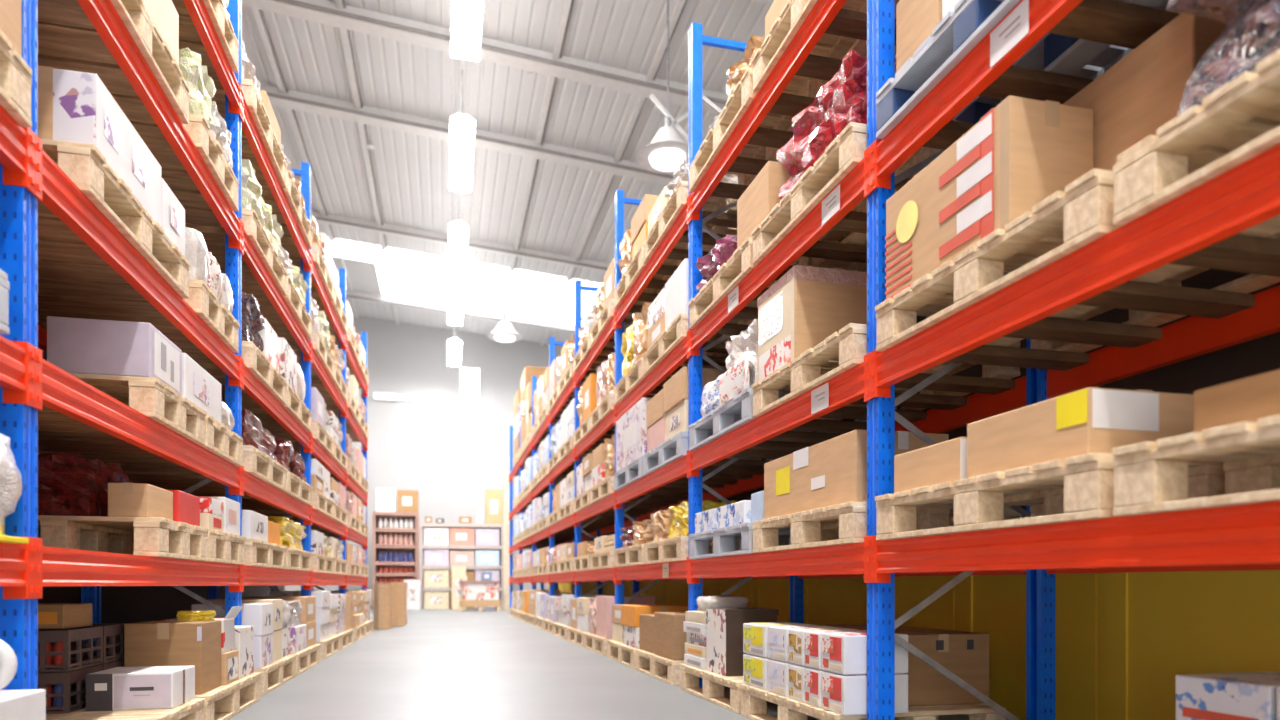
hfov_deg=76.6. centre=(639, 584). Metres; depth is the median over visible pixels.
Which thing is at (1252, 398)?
carton
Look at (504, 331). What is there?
lamp
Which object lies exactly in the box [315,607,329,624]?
carton
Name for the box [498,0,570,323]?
trim
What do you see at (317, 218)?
trim
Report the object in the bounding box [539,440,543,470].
carton
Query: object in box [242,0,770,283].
ceiling
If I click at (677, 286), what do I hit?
carton
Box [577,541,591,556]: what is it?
carton
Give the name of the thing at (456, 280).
lamp
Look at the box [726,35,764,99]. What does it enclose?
wrapped bundle
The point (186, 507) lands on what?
carton
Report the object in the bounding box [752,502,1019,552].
pallet
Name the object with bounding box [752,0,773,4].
trim
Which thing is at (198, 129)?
pallet
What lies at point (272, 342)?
carton
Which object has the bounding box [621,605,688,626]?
carton
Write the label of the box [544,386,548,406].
carton
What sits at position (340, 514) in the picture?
pallet
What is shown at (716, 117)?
wrapped bundle
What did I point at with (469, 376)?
window
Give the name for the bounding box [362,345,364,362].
carton
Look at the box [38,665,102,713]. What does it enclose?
crate
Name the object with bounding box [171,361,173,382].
print
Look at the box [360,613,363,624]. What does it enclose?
carton
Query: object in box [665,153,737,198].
wrapped bundle
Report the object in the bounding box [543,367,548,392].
carton
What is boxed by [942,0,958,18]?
carton
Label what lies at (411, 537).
bottle
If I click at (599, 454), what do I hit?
carton
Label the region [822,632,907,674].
carton
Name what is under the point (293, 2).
trim
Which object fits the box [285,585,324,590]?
wall
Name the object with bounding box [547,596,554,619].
carton
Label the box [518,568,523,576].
pallet
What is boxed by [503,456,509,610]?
column
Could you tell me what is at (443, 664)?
floor
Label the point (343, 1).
trim
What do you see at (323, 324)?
wrapped bundle
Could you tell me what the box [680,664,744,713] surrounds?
pallet
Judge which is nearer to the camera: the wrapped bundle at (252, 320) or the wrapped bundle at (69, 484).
the wrapped bundle at (69, 484)
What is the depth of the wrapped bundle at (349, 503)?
12.10 m
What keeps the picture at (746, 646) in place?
attached to the carton at (755, 635)
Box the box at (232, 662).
[228,656,237,680]
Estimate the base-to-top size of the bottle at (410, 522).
0.360 m
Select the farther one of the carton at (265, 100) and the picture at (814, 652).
the carton at (265, 100)
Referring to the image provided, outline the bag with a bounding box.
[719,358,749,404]
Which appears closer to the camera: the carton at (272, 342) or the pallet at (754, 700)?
the pallet at (754, 700)
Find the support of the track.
attached to the trim
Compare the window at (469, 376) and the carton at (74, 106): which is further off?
the window at (469, 376)
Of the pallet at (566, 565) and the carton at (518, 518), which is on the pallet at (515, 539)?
the carton at (518, 518)
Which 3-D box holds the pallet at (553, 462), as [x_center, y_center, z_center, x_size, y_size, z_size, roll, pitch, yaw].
[-1.063,-2.156,14.318,0.960,0.200,1.300,0,0,-14]
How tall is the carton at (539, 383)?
0.442 m
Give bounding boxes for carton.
[0,0,21,56]
[0,689,45,719]
[38,65,160,225]
[38,603,91,628]
[47,316,181,395]
[86,665,194,711]
[108,483,172,519]
[124,620,220,693]
[143,0,178,65]
[161,178,184,256]
[161,606,242,652]
[168,490,199,525]
[182,353,220,422]
[192,603,272,635]
[197,496,223,516]
[199,496,239,534]
[200,513,223,531]
[208,599,281,630]
[221,649,238,684]
[234,625,253,678]
[242,510,267,541]
[242,596,315,622]
[254,633,272,667]
[259,318,280,373]
[260,90,280,146]
[268,520,279,544]
[269,591,330,607]
[272,629,281,661]
[279,337,296,392]
[282,627,289,656]
[290,624,305,653]
[300,620,315,647]
[311,387,323,426]
[311,459,323,480]
[311,475,322,493]
[311,530,323,543]
[311,542,323,554]
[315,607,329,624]
[316,623,327,640]
[318,232,331,277]
[323,468,329,498]
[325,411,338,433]
[325,426,337,444]
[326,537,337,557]
[328,608,336,622]
[328,621,335,637]
[329,594,337,608]
[330,477,337,492]
[330,490,339,505]
[331,591,356,603]
[332,259,338,295]
[332,590,371,605]
[336,613,343,633]
[337,594,345,613]
[338,482,345,509]
[344,595,350,630]
[346,300,352,331]
[346,542,352,561]
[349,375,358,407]
[350,492,356,517]
[351,603,357,615]
[351,614,359,627]
[352,544,356,562]
[354,448,362,474]
[357,498,361,520]
[357,546,361,563]
[357,591,367,601]
[357,593,363,603]
[358,603,361,613]
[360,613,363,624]
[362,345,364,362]
[362,504,365,523]
[362,601,367,612]
[363,456,365,478]
[366,605,369,621]
[376,488,395,511]
[397,490,417,511]
[404,580,419,609]
[424,528,448,544]
[424,549,448,564]
[424,570,448,586]
[424,592,448,608]
[425,516,431,522]
[436,518,443,522]
[450,528,473,544]
[450,551,473,565]
[450,571,473,586]
[450,592,473,608]
[452,566,465,609]
[459,516,471,523]
[475,529,498,545]
[475,550,498,565]
[475,570,498,586]
[475,591,498,608]
[476,502,482,523]
[481,572,491,580]
[485,489,502,523]
[513,591,515,609]
[514,389,520,419]
[514,411,518,438]
[514,432,518,456]
[514,520,516,535]
[516,476,518,496]
[516,591,518,610]
[517,518,518,534]
[519,513,524,532]
[519,554,521,568]
[519,591,522,611]
[520,366,546,398]
[520,417,525,446]
[522,551,524,567]
[524,591,528,613]
[525,458,529,474]
[525,551,527,566]
[526,382,530,436]
[527,550,531,566]
[528,381,536,411]
[528,457,531,482]
[528,504,531,527]
[528,602,535,615]
[529,590,559,602]
[532,498,537,524]
[533,453,537,477]
[533,551,535,565]
[535,497,542,522]
[536,397,542,419]
[536,550,538,564]
[536,592,560,616]
[537,375,542,399]
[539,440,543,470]
[539,548,546,563]
[540,593,572,618]
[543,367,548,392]
[543,449,548,466]
[543,492,548,506]
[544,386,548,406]
[544,435,548,452]
[544,504,548,516]
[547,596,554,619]
[549,359,557,398]
[550,597,557,621]
[555,483,559,509]
[555,596,561,610]
[556,419,560,451]
[556,544,563,560]
[558,610,561,623]
[560,478,566,506]
[561,340,568,378]
[561,408,567,445]
[561,544,565,559]
[561,595,604,605]
[562,605,569,615]
[562,615,569,625]
[566,470,574,488]
[566,486,574,502]
[566,542,574,558]
[567,398,574,423]
[568,417,574,437]
[570,598,576,628]
[576,463,584,496]
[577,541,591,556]
[577,597,595,614]
[577,614,588,631]
[582,453,592,476]
[583,373,596,421]
[585,472,591,490]
[592,463,605,486]
[593,443,605,468]
[594,536,606,552]
[596,596,654,638]
[604,258,614,306]
[604,534,614,550]
[612,604,657,623]
[612,622,622,642]
[616,397,651,471]
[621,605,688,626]
[623,625,639,647]
[631,194,658,244]
[632,221,647,258]
[640,614,654,653]
[646,388,664,428]
[647,417,664,451]
[648,186,667,233]
[648,287,664,330]
[648,312,664,348]
[655,612,686,660]
[664,367,726,413]
[665,258,702,328]
[665,399,712,440]
[683,621,705,634]
[684,654,705,669]
[685,611,705,623]
[685,643,705,657]
[687,632,705,646]
[695,508,716,532]
[717,500,750,528]
[737,161,790,247]
[743,622,811,657]
[743,654,769,689]
[751,491,763,521]
[757,265,866,380]
[764,429,948,518]
[765,0,787,37]
[768,625,839,661]
[768,659,791,696]
[789,628,858,665]
[789,664,807,701]
[805,630,866,669]
[805,667,823,707]
[821,624,988,706]
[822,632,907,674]
[822,671,907,715]
[885,96,1092,299]
[894,437,966,492]
[896,0,941,72]
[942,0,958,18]
[967,387,1193,477]
[1064,13,1225,175]
[1176,671,1279,719]
[1194,369,1279,432]
[1277,687,1279,719]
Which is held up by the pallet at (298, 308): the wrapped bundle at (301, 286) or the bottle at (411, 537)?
the wrapped bundle at (301, 286)
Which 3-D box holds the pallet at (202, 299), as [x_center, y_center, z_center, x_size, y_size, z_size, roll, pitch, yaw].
[-3.176,-1.726,5.156,0.971,0.200,0.860,0,0,-13]
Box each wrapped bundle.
[38,453,132,516]
[179,48,215,125]
[210,101,232,167]
[222,0,229,17]
[242,41,261,99]
[242,159,265,225]
[242,293,264,351]
[242,409,276,461]
[263,203,283,254]
[268,516,305,549]
[273,435,294,471]
[278,239,292,283]
[281,145,294,184]
[284,600,302,626]
[289,452,305,481]
[290,265,307,304]
[294,178,305,207]
[311,211,320,248]
[311,297,319,333]
[317,311,330,350]
[323,533,328,555]
[324,402,327,430]
[329,335,339,369]
[337,348,344,379]
[338,423,342,448]
[338,541,343,559]
[339,288,342,305]
[346,367,350,392]
[346,433,352,461]
[346,491,352,514]
[351,444,355,464]
[354,332,362,354]
[359,390,361,406]
[359,399,365,420]
[362,549,366,564]
[514,555,516,568]
[520,393,525,426]
[520,471,523,490]
[523,469,525,488]
[523,512,525,529]
[530,411,531,431]
[532,389,536,423]
[536,447,538,471]
[541,380,543,408]
[545,545,557,562]
[550,425,555,457]
[550,546,555,561]
[552,489,554,511]
[555,356,560,384]
[567,334,599,366]
[576,385,582,425]
[579,322,585,347]
[583,304,596,338]
[586,541,593,554]
[588,597,595,633]
[593,285,603,318]
[596,360,607,405]
[603,353,648,394]
[605,434,614,478]
[617,229,631,275]
[620,526,634,547]
[621,321,633,375]
[632,303,651,364]
[633,519,653,545]
[647,509,671,541]
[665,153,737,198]
[668,500,737,537]
[695,234,736,289]
[708,115,718,131]
[725,319,757,387]
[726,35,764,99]
[776,49,953,198]
[1165,0,1279,116]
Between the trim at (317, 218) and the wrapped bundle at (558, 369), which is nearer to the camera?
the wrapped bundle at (558, 369)
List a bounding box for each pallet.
[0,29,31,127]
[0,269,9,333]
[38,515,208,560]
[41,139,189,298]
[46,698,204,719]
[70,373,206,444]
[73,673,260,719]
[111,0,189,124]
[132,529,245,564]
[183,113,238,210]
[183,279,239,352]
[185,208,286,295]
[200,414,242,465]
[203,0,238,72]
[215,79,286,187]
[242,341,286,404]
[242,445,286,490]
[244,539,286,568]
[254,655,296,695]
[283,170,312,248]
[283,276,312,339]
[283,385,312,431]
[283,470,311,505]
[286,547,312,570]
[290,644,319,675]
[299,243,333,300]
[311,331,333,377]
[311,420,333,455]
[311,554,333,572]
[312,491,333,517]
[316,635,340,659]
[331,287,347,333]
[331,364,347,401]
[331,441,347,470]
[331,558,347,574]
[332,503,347,525]
[336,629,353,649]
[346,327,359,363]
[347,393,359,423]
[347,461,359,484]
[347,514,359,532]
[347,561,359,575]
[351,624,365,640]
[358,353,368,383]
[358,412,368,438]
[358,473,368,493]
[359,521,368,537]
[360,564,368,576]
[364,620,372,635]
[510,608,514,617]
[513,453,525,467]
[513,496,518,508]
[513,535,518,544]
[513,569,517,576]
[515,610,521,619]
[518,443,524,458]
[518,490,523,502]
[518,531,524,541]
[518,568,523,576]
[520,612,526,622]
[523,432,540,450]
[523,482,530,497]
[523,527,530,538]
[523,567,530,575]
[527,614,533,625]
[531,419,558,439]
[531,473,538,489]
[531,522,539,534]
[531,565,537,575]
[534,616,543,629]
[538,404,565,427]
[538,463,548,482]
[538,516,548,530]
[538,563,547,574]
[544,619,557,634]
[548,385,574,412]
[548,450,559,472]
[548,509,559,525]
[548,561,558,573]
[554,623,569,639]
[559,363,596,395]
[559,436,598,461]
[559,501,573,520]
[559,558,572,572]
[568,627,588,646]
[573,333,614,372]
[573,416,614,446]
[573,489,590,512]
[573,555,592,570]
[584,633,611,655]
[590,299,648,346]
[590,392,613,429]
[590,476,613,503]
[590,550,613,568]
[607,640,639,668]
[613,544,676,566]
[614,246,682,308]
[614,357,722,404]
[614,456,658,490]
[635,649,683,684]
[642,313,737,375]
[643,180,737,263]
[643,431,774,475]
[643,536,737,563]
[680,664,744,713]
[688,237,866,328]
[689,68,812,191]
[689,388,866,450]
[689,522,790,558]
[740,684,1005,719]
[751,0,899,97]
[751,122,940,268]
[751,323,1019,419]
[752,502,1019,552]
[875,169,1279,352]
[875,453,1226,539]
[876,0,1180,138]
[1113,50,1279,237]
[1113,415,1279,515]
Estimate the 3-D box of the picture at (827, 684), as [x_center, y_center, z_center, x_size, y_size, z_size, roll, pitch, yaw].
[0.936,0.499,4.044,0.002,0.068,0.122,0,0,-14]
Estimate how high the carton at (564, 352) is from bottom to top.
0.545 m
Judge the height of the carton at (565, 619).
0.157 m
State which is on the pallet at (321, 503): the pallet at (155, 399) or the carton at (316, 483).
the carton at (316, 483)
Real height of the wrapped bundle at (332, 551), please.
0.270 m
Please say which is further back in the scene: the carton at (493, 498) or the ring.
the carton at (493, 498)
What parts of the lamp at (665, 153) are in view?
glass, stem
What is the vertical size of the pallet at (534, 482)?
0.200 m
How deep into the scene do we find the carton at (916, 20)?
3.61 m
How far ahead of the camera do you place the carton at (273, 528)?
7.02 m
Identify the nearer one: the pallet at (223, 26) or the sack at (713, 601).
the pallet at (223, 26)
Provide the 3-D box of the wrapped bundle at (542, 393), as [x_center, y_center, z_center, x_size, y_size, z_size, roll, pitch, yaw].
[-1.625,-3.707,16.064,0.600,0.699,0.616,0,0,-14]
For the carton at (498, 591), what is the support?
on the floor
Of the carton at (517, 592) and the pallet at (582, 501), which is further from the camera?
the carton at (517, 592)
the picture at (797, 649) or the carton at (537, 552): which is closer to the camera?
the picture at (797, 649)
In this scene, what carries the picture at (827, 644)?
attached to the carton at (844, 653)
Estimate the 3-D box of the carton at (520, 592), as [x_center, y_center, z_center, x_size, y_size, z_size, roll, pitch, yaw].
[-2.614,0.387,19.496,0.517,0.482,0.608,0,0,-14]
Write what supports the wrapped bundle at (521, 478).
on the pallet at (521, 495)
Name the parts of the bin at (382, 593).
lid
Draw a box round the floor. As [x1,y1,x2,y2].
[228,608,968,719]
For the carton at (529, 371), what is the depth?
19.23 m
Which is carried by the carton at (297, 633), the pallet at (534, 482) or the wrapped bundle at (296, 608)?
the wrapped bundle at (296, 608)
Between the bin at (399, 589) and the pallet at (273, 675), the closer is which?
the pallet at (273, 675)
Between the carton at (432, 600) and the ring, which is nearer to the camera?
the ring
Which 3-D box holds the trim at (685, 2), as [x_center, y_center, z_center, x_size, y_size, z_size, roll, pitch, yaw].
[1.100,-9.180,11.167,0.044,0.044,27.200,0,0,-14]
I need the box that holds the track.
[454,59,463,271]
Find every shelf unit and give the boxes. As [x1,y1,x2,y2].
[372,511,418,609]
[419,523,502,608]
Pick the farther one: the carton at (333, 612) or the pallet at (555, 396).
the pallet at (555, 396)
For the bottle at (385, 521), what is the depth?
27.47 m
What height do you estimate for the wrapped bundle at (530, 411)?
0.565 m
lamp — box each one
[374,392,455,403]
[447,325,461,365]
[448,191,468,270]
[448,271,464,324]
[449,69,475,191]
[450,0,483,60]
[487,274,521,341]
[636,0,702,173]
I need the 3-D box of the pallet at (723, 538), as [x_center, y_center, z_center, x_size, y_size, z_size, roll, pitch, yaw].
[1.010,-0.306,5.992,0.972,0.200,1.300,0,0,-14]
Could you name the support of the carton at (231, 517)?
on the pallet at (223, 547)
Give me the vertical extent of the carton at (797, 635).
0.193 m
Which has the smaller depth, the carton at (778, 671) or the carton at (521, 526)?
the carton at (778, 671)
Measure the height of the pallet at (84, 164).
0.200 m
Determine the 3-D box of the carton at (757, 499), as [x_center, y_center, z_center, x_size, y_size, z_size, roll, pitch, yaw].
[0.946,-0.507,5.346,0.380,0.200,0.197,0,0,-14]
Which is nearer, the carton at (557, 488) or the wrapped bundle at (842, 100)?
the wrapped bundle at (842, 100)
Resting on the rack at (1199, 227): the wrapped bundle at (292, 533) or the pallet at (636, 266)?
the pallet at (636, 266)
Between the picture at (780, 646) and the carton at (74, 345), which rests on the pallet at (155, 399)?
the carton at (74, 345)
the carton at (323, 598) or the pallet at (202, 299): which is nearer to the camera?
the pallet at (202, 299)
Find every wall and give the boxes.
[38,347,284,691]
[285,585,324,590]
[325,315,562,607]
[548,117,1279,719]
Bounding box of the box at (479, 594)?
[459,581,500,610]
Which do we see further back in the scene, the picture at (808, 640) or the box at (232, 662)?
the box at (232, 662)
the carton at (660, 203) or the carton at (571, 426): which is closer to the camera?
the carton at (660, 203)
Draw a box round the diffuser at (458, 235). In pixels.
[449,225,467,270]
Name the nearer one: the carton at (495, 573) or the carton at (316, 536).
the carton at (316, 536)
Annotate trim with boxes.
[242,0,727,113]
[252,8,358,318]
[260,10,334,239]
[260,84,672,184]
[267,92,673,178]
[274,0,726,104]
[311,210,610,271]
[313,216,607,269]
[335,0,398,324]
[342,0,386,248]
[346,290,583,333]
[346,295,574,331]
[459,366,479,437]
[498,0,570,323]
[513,0,573,270]
[541,0,684,345]
[571,0,686,279]
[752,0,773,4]
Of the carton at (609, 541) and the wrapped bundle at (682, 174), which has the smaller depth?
the wrapped bundle at (682, 174)
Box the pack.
[176,610,215,620]
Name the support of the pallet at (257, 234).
on the rack at (61, 256)
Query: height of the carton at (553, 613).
0.421 m
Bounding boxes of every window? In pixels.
[326,237,603,326]
[461,368,478,436]
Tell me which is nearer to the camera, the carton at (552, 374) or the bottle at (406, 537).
the carton at (552, 374)
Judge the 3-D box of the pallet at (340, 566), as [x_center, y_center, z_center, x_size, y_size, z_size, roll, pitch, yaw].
[-4.492,-0.246,10.831,0.960,0.200,1.300,0,0,-13]
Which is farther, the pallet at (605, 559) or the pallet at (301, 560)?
the pallet at (605, 559)
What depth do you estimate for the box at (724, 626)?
5.62 m
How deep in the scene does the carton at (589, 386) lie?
10.91 m
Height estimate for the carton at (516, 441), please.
0.544 m
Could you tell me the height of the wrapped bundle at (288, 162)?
0.257 m
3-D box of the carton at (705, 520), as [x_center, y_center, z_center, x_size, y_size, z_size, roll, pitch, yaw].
[0.720,-0.487,6.273,0.470,0.160,0.469,0,0,-14]
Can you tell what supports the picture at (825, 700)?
attached to the carton at (845, 695)
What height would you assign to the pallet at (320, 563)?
0.200 m
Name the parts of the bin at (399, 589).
lid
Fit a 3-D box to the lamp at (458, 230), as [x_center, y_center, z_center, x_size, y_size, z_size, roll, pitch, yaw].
[-4.388,-8.624,19.534,0.440,1.139,2.623,0,0,-14]
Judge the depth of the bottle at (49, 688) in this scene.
3.99 m
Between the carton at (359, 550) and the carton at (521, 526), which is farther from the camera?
the carton at (521, 526)
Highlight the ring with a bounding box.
[0,640,16,689]
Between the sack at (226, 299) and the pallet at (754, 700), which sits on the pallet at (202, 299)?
the sack at (226, 299)
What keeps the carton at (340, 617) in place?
on the pallet at (346, 636)
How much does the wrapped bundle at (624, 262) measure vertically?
0.546 m
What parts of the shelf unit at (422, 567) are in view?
panel, shelf, shelf, shelf, shelf, panel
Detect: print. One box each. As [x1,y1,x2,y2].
[104,108,118,153]
[132,146,144,187]
[161,342,165,371]
[171,205,179,234]
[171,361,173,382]
[194,371,208,404]
[759,291,782,346]
[759,334,790,380]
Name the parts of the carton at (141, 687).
panel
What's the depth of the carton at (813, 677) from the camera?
4.20 m
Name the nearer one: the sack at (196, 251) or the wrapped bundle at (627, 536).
the sack at (196, 251)
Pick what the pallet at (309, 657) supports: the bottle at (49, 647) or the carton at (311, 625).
the carton at (311, 625)
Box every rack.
[0,0,367,689]
[509,0,1279,719]
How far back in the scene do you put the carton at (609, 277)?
9.74 m
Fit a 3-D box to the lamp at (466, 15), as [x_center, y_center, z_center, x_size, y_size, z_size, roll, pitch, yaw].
[-2.381,-8.624,11.186,0.440,1.139,2.578,0,0,-14]
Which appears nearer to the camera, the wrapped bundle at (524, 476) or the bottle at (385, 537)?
the wrapped bundle at (524, 476)
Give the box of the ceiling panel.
[332,256,381,295]
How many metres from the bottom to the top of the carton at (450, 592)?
0.599 m
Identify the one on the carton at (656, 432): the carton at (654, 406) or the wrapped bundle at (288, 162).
the carton at (654, 406)
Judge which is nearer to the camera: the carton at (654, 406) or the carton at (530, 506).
the carton at (654, 406)
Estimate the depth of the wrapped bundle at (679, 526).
6.93 m
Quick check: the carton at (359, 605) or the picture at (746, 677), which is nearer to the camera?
the picture at (746, 677)
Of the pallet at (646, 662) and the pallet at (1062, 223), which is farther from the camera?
the pallet at (646, 662)
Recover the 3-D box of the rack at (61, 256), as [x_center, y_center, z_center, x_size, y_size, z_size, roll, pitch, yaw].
[-3.730,-1.865,7.235,1.040,5.390,15.140,0,0,-13]
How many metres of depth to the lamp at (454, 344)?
26.41 m
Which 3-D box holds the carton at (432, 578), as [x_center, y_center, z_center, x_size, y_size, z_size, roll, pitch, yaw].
[-7.025,-0.221,27.997,0.820,0.600,0.473,0,0,-14]
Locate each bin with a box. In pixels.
[373,584,391,629]
[386,582,406,625]
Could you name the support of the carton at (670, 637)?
on the pallet at (646, 662)
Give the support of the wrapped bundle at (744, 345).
on the pallet at (738, 411)
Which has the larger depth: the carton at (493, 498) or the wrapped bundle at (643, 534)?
the carton at (493, 498)
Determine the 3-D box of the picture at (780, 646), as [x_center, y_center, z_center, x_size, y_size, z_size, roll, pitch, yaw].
[0.793,0.312,4.626,0.002,0.112,0.130,0,0,-14]
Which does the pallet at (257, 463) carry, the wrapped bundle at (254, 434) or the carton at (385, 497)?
the wrapped bundle at (254, 434)
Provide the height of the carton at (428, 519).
0.220 m
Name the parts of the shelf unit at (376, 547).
panel, shelf, shelf, shelf, shelf, shelf, panel, panel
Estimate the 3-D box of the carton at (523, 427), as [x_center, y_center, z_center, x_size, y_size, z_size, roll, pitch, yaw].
[-2.604,-3.660,19.828,0.521,0.606,1.248,0,0,-14]
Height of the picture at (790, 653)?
0.046 m
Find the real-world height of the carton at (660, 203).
0.271 m
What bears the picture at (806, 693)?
attached to the carton at (813, 677)
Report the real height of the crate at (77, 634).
0.200 m
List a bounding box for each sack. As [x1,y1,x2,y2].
[0,433,21,535]
[185,227,209,283]
[207,252,222,299]
[219,273,233,313]
[221,401,234,430]
[282,600,289,627]
[297,363,305,401]
[696,595,748,610]
[700,375,720,416]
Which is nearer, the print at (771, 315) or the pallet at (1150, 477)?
the pallet at (1150, 477)
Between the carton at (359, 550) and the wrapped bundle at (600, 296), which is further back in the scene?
the carton at (359, 550)
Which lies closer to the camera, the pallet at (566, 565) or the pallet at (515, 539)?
the pallet at (566, 565)
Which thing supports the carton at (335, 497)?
on the pallet at (340, 514)
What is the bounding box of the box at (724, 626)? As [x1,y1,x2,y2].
[706,607,778,675]
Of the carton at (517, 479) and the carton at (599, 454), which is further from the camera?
the carton at (517, 479)
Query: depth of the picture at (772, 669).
4.70 m
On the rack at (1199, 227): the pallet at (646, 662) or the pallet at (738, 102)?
the pallet at (738, 102)
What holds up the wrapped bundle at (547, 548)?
on the pallet at (542, 568)
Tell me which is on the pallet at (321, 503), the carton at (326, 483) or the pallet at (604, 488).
the carton at (326, 483)
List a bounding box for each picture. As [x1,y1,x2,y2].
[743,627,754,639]
[743,658,754,671]
[744,643,749,650]
[744,674,749,682]
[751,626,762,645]
[751,658,762,678]
[768,631,777,643]
[768,664,777,677]
[769,648,772,655]
[769,681,772,689]
[774,629,783,649]
[774,663,783,684]
[789,634,795,646]
[789,652,792,660]
[789,669,795,682]
[789,687,792,695]
[794,632,800,653]
[794,668,800,689]
[805,636,812,649]
[805,655,808,663]
[805,673,812,687]
[805,692,808,700]
[810,634,817,656]
[810,671,817,694]
[822,638,833,653]
[822,677,833,692]
[823,658,827,667]
[823,697,827,706]
[830,637,840,660]
[830,676,840,701]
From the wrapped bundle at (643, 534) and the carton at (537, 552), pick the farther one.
the carton at (537, 552)
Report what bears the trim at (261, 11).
attached to the ceiling at (411, 171)
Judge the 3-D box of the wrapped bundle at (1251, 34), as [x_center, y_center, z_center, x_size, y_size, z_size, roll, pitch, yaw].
[1.955,-1.587,1.956,0.700,0.620,0.950,0,0,-14]
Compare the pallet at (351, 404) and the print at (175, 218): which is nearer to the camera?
the print at (175, 218)
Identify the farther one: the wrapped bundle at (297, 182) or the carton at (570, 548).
the carton at (570, 548)
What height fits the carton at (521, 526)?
0.482 m
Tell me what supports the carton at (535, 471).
on the pallet at (534, 482)
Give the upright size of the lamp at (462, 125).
1.139 m
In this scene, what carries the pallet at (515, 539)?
on the rack at (1199, 227)
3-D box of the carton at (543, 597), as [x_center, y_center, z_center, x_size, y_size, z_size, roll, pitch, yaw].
[-1.589,0.396,15.413,0.552,0.463,0.608,0,0,-14]
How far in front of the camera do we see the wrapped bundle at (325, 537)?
10.01 m
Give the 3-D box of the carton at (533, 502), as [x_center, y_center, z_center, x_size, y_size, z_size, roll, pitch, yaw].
[-1.978,-1.551,17.367,0.588,0.548,0.608,0,0,-14]
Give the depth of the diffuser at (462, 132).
15.14 m
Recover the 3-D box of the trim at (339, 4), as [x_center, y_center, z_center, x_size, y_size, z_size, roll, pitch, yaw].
[-4.926,-9.603,13.215,0.100,0.092,34.000,0,0,-14]
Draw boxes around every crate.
[38,623,126,662]
[38,626,102,671]
[38,659,123,700]
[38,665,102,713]
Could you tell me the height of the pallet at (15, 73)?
0.200 m
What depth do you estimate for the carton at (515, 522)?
21.34 m
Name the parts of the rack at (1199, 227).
upright post, upright post, upright post, upright post, upright post, upright post, upright post, upright post, upright post, upright post, upright post, upright post, upright post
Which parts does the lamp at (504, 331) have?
glass, stem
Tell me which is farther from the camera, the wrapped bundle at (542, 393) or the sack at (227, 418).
the wrapped bundle at (542, 393)
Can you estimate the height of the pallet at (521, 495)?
0.200 m
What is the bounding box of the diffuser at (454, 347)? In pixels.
[448,341,460,365]
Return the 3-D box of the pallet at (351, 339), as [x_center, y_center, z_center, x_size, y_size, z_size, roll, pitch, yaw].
[-4.864,-3.686,12.438,0.960,0.200,1.300,0,0,-13]
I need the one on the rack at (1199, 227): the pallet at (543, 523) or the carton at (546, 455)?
the pallet at (543, 523)
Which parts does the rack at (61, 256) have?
upright post, upright post, upright post, upright post, upright post, upright post, upright post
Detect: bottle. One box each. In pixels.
[38,642,51,668]
[38,684,51,706]
[53,642,62,664]
[53,684,62,706]
[379,518,382,527]
[379,533,382,543]
[379,551,382,561]
[384,518,387,527]
[384,533,387,543]
[384,551,387,561]
[389,518,392,527]
[389,533,392,543]
[389,551,392,561]
[394,518,397,527]
[394,533,397,543]
[394,551,397,561]
[399,518,402,527]
[399,533,402,544]
[399,551,402,561]
[404,518,407,527]
[404,533,407,544]
[404,551,407,561]
[409,518,412,527]
[409,533,412,544]
[409,551,412,561]
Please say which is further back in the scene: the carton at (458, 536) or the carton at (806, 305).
the carton at (458, 536)
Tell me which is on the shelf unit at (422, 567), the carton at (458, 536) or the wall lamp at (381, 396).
the carton at (458, 536)
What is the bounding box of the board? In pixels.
[0,535,28,543]
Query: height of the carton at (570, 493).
0.231 m
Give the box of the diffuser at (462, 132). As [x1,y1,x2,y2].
[450,118,474,191]
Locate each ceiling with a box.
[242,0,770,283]
[346,295,582,345]
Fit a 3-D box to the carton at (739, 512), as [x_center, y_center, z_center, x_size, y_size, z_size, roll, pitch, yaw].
[0.855,-0.487,5.730,0.470,0.160,0.547,0,0,-14]
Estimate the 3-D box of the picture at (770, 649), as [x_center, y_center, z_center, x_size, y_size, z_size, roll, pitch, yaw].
[0.764,0.391,4.734,0.002,0.046,0.062,0,0,-14]
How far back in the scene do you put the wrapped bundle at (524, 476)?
19.31 m
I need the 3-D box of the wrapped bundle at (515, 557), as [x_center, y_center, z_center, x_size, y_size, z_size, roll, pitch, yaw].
[-3.043,-0.600,21.605,0.600,0.386,0.616,0,0,-14]
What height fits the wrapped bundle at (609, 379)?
0.542 m
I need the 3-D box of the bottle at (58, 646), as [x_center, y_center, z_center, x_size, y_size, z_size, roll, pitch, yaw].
[-2.871,0.325,4.016,0.060,0.170,0.060,0,0,-13]
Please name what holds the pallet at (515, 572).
on the rack at (1199, 227)
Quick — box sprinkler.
[366,137,373,148]
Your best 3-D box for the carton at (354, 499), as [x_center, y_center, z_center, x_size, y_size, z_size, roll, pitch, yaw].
[-4.753,-1.245,12.792,0.479,0.396,0.608,0,0,-13]
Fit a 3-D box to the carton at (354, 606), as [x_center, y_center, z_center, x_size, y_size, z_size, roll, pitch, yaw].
[-4.537,0.363,12.185,0.511,0.176,0.608,0,0,-13]
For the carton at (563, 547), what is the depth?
13.20 m
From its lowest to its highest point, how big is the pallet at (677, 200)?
0.200 m
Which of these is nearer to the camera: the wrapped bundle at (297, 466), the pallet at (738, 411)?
the pallet at (738, 411)
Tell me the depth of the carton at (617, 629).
8.97 m

